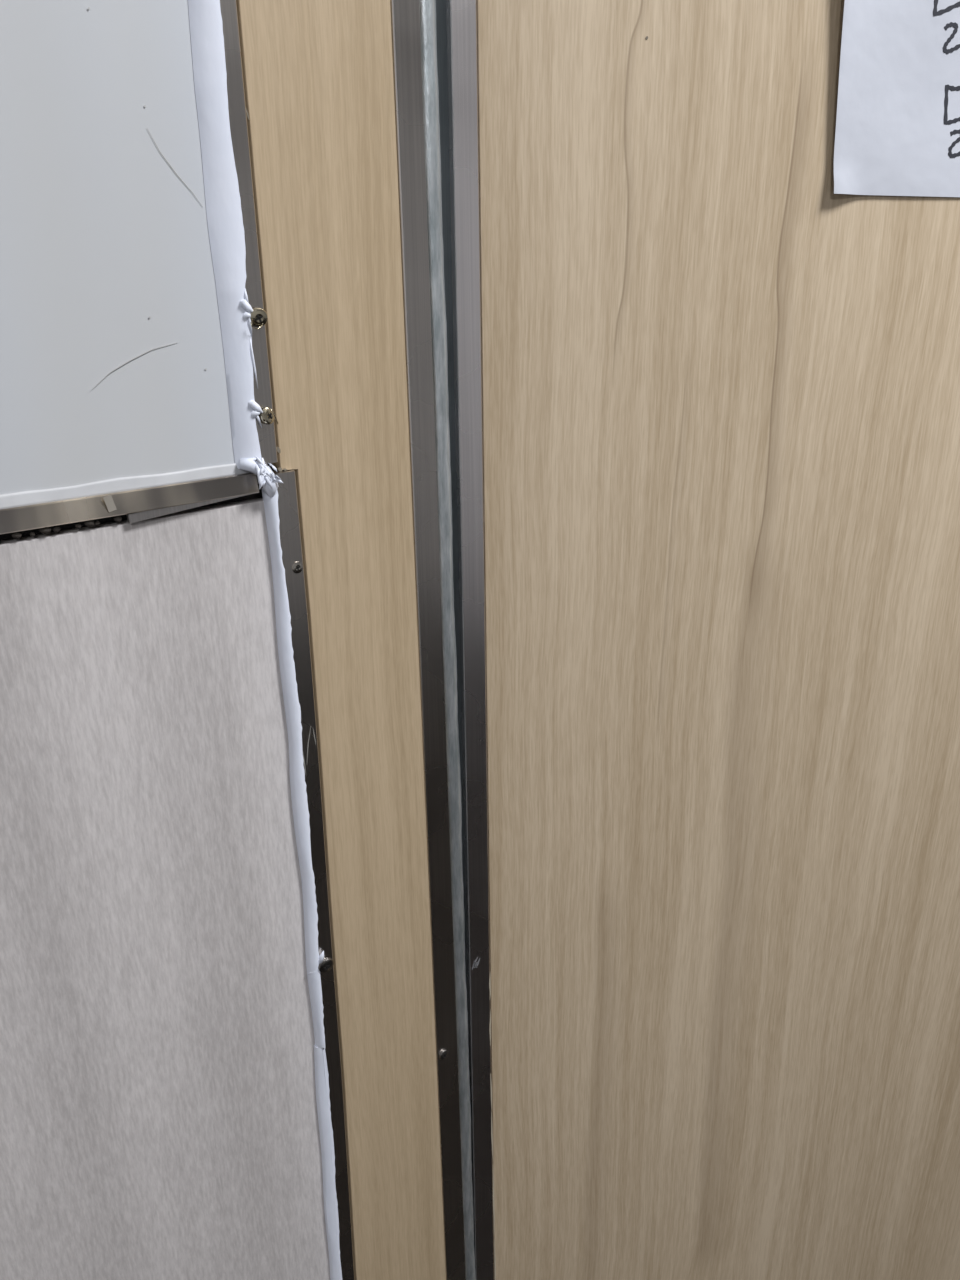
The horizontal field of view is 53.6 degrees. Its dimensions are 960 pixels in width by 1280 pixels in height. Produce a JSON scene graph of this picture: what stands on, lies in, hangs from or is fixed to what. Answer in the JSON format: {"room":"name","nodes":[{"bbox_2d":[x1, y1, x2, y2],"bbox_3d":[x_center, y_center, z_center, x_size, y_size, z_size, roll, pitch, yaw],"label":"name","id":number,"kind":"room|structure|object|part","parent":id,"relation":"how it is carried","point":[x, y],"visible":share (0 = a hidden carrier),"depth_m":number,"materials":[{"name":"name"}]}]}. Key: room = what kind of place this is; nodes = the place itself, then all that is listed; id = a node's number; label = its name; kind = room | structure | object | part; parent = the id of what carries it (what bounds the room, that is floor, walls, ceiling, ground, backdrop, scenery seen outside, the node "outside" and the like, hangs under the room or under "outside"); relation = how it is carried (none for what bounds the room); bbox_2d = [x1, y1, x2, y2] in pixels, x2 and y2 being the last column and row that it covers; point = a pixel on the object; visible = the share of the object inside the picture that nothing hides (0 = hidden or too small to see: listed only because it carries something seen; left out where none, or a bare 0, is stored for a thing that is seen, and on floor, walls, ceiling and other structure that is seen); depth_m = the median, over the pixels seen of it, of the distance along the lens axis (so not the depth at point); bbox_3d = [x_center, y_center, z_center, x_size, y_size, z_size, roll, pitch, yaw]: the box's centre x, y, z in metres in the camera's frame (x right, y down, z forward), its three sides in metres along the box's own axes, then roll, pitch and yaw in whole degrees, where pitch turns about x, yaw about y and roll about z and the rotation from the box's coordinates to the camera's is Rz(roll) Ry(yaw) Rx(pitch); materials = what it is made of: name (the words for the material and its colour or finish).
{"room":"elevator interior","nodes":[
{"label":"elevator interior","id":0,"kind":"room"},
{"bbox_3d":[-0.119,-0.034,0.650,5.000,2.600,0.100,-17,26,-36],"label":"wall","id":1,"kind":"structure","parent":0,"visible":0},
{"bbox_2d":[0,0,278,493],"bbox_3d":[-0.452,-0.525,0.057,0.861,1.148,0.022,-17,26,-36],"label":"wall panel","id":2,"kind":"object","parent":1,"relation":"attached to","point":[112,363],"depth_m":0.43,"materials":[{"name":"white"}]},
{"bbox_2d":[188,0,262,468],"bbox_3d":[-0.130,-0.626,0.300,0.018,1.144,0.010,-4,21,-8],"label":"bead","id":3,"kind":"object","parent":2,"relation":"attached to","point":[221,187],"visible":1,"depth_m":0.46,"materials":[{"name":"white plastic"}]},
{"bbox_3d":[-0.123,-0.628,0.304,0.013,1.142,0.015,-17,26,-36],"label":"edging strip","id":4,"kind":"part","parent":2,"relation":"part of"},
{"bbox_2d":[0,470,354,1279],"bbox_3d":[-0.430,0.654,0.513,0.871,1.384,0.020,-17,26,-36],"label":"wall panel","id":5,"kind":"object","parent":1,"relation":"attached to","point":[159,1115],"depth_m":0.54,"materials":[{"name":"grey laminate"}]},
{"bbox_2d":[0,463,250,509],"bbox_3d":[-0.447,0.008,0.258,0.851,0.007,0.002,-17,26,-36],"label":"caulk line","id":6,"kind":"object","parent":5,"relation":"on","point":[119,484],"visible":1,"depth_m":0.46,"materials":[{"name":"white plastic"}]},
{"bbox_2d":[240,456,283,497],"bbox_3d":[-0.117,-0.086,0.506,0.021,0.025,0.012,-17,26,-36],"label":"torn sealant","id":7,"kind":"object","parent":6,"relation":"attached to","point":[267,479],"visible":1,"depth_m":0.50,"materials":[{"name":"white plastic"}]},
{"bbox_3d":[-0.450,0.015,0.262,0.849,0.011,0.014,-17,26,-36],"label":"metal strip","id":8,"kind":"part","parent":5,"relation":"part of","materials":[{"name":"silver metal"}]},
{"bbox_2d":[0,484,262,539],"bbox_3d":[-0.452,0.019,0.274,0.858,0.006,0.030,-17,26,-36],"label":"gap","id":9,"kind":"object","parent":5,"relation":"attached to","point":[78,525],"visible":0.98,"depth_m":0.46,"materials":[{"name":"plastic"}]},
{"bbox_2d":[126,494,249,523],"bbox_3d":[-0.147,-0.070,0.491,0.071,0.007,0.003,-17,26,-36],"label":"metal offcut","id":10,"kind":"object","parent":5,"relation":"attached to","point":[139,516],"visible":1,"depth_m":0.48,"materials":[{"name":"metal"}]},
{"bbox_2d":[262,488,324,1049],"bbox_3d":[-0.111,0.098,0.584,0.013,0.387,0.008,-1,21,-1],"label":"bead","id":11,"kind":"object","parent":5,"relation":"attached to","point":[282,613],"visible":1,"depth_m":0.57,"materials":[{"name":"white plastic"}]},
{"bbox_3d":[-0.101,0.554,0.762,0.021,1.382,0.013,-17,26,-36],"label":"edging strip","id":12,"kind":"part","parent":5,"relation":"part of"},
{"bbox_2d":[314,1045,341,1279],"bbox_3d":[-0.106,0.726,0.822,0.012,0.958,0.007,-17,26,-36],"label":"bead","id":13,"kind":"object","parent":5,"relation":"attached to","point":[321,1070],"visible":1,"depth_m":0.69,"materials":[{"name":"white plastic"}]},
{"bbox_2d":[236,0,465,1279],"bbox_3d":[-0.067,0.004,0.593,0.112,2.530,0.013,-17,26,-36],"label":"panel","id":14,"kind":"object","parent":1,"relation":"attached to","point":[318,75],"depth_m":0.57,"materials":[{"name":"laminate"}]},
{"bbox_3d":[-0.030,-0.005,0.615,0.025,2.530,0.004,-17,26,-36],"label":"frame strip","id":15,"kind":"part","parent":14,"relation":"part of","materials":[{"name":"silver metal"}]},
{"bbox_2d":[419,0,959,1279],"bbox_3d":[0.396,-0.052,0.720,0.888,2.530,0.035,-5,21,-11],"label":"door","id":16,"kind":"structure","parent":1,"relation":"in","point":[707,391],"depth_m":0.68,"materials":[{"name":"wood"}]},
{"bbox_3d":[-0.019,-0.012,0.633,0.032,2.530,0.017,-17,26,-36],"label":"door hinge","id":17,"kind":"part","parent":16,"relation":"part of","materials":[{"name":"silver metal"}]},
{"bbox_2d":[833,0,959,196],"bbox_3d":[0.350,-0.401,0.568,0.314,0.254,0.008,-6,22,-13],"label":"paper notice","id":18,"kind":"object","parent":16,"relation":"attached to","point":[897,131],"visible":1,"depth_m":0.57,"materials":[{"name":"white paper"}]}
]}

